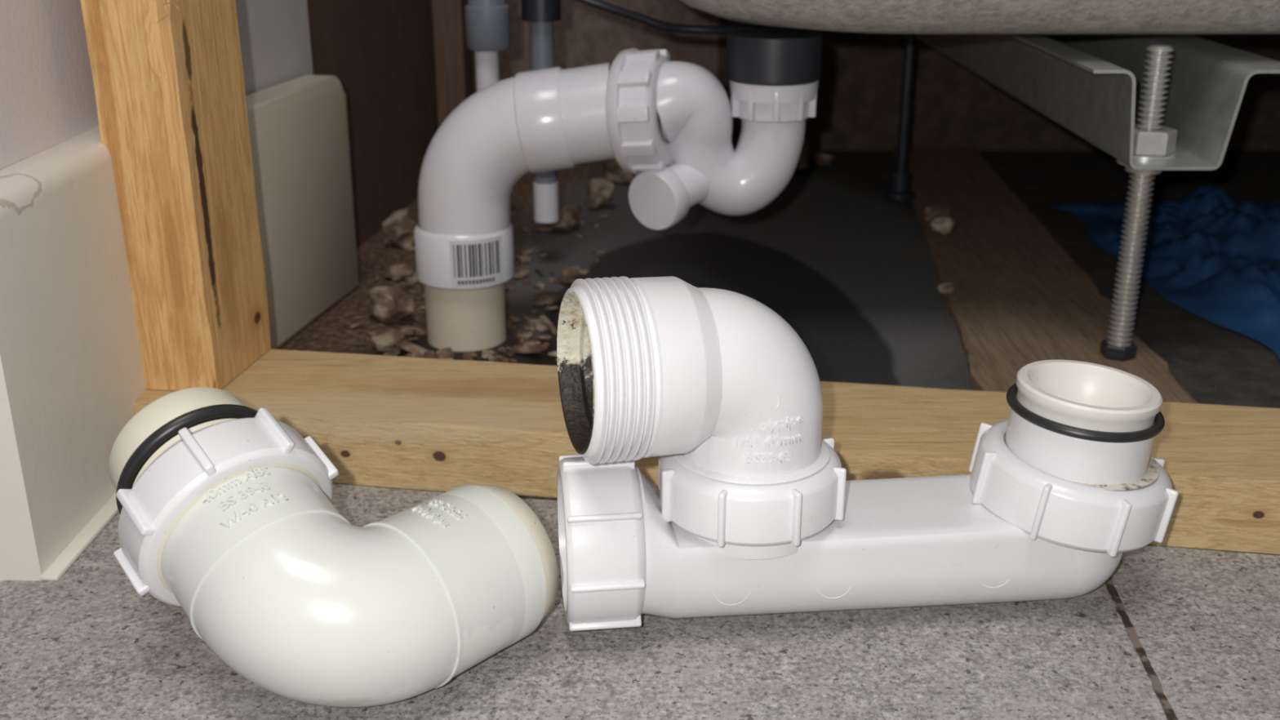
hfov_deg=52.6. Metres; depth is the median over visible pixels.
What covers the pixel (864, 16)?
bathtub
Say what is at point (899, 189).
bath leg
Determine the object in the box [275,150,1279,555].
subfloor
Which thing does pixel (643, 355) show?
socket
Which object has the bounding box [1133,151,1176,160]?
washer
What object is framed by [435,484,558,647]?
socket
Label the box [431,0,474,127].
stud
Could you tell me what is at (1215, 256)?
plastic sheet
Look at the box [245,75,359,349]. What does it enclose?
baseboard
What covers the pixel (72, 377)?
baseboard
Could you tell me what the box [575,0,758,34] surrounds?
cable
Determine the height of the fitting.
0.084 m
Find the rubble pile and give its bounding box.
[350,140,955,363]
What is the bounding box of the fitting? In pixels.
[108,386,558,707]
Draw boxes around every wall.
[0,0,98,169]
[306,0,438,248]
[471,0,719,93]
[717,17,1279,150]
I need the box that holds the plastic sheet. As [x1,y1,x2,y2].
[1045,186,1279,359]
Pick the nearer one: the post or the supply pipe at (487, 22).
the post
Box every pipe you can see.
[464,0,511,91]
[520,0,560,222]
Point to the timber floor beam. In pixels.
(380, 420)
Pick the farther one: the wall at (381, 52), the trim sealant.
the wall at (381, 52)
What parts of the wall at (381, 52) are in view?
panel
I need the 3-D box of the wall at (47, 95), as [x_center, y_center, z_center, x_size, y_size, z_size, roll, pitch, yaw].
[-0.414,-0.278,0.607,0.371,0.630,0.468,0,21,0]
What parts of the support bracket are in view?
threaded rod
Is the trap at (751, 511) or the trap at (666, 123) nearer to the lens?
the trap at (751, 511)
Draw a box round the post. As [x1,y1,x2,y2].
[80,0,270,391]
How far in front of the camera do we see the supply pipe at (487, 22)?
0.77 m
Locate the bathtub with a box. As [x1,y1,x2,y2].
[680,0,1279,34]
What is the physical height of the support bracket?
0.158 m
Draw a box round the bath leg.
[883,34,916,200]
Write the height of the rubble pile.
0.031 m
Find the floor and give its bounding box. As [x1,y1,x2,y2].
[0,146,1279,719]
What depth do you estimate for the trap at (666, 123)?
0.66 m
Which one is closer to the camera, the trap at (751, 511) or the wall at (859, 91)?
the trap at (751, 511)
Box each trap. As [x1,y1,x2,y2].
[413,28,822,351]
[556,275,1178,631]
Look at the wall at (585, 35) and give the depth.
1.15 m
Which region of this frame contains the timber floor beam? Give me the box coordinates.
[132,348,1279,554]
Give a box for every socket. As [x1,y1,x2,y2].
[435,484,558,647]
[565,275,721,464]
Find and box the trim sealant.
[39,493,118,580]
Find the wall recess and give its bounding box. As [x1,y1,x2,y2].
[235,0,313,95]
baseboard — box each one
[0,126,146,580]
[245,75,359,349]
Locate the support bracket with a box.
[915,34,1279,360]

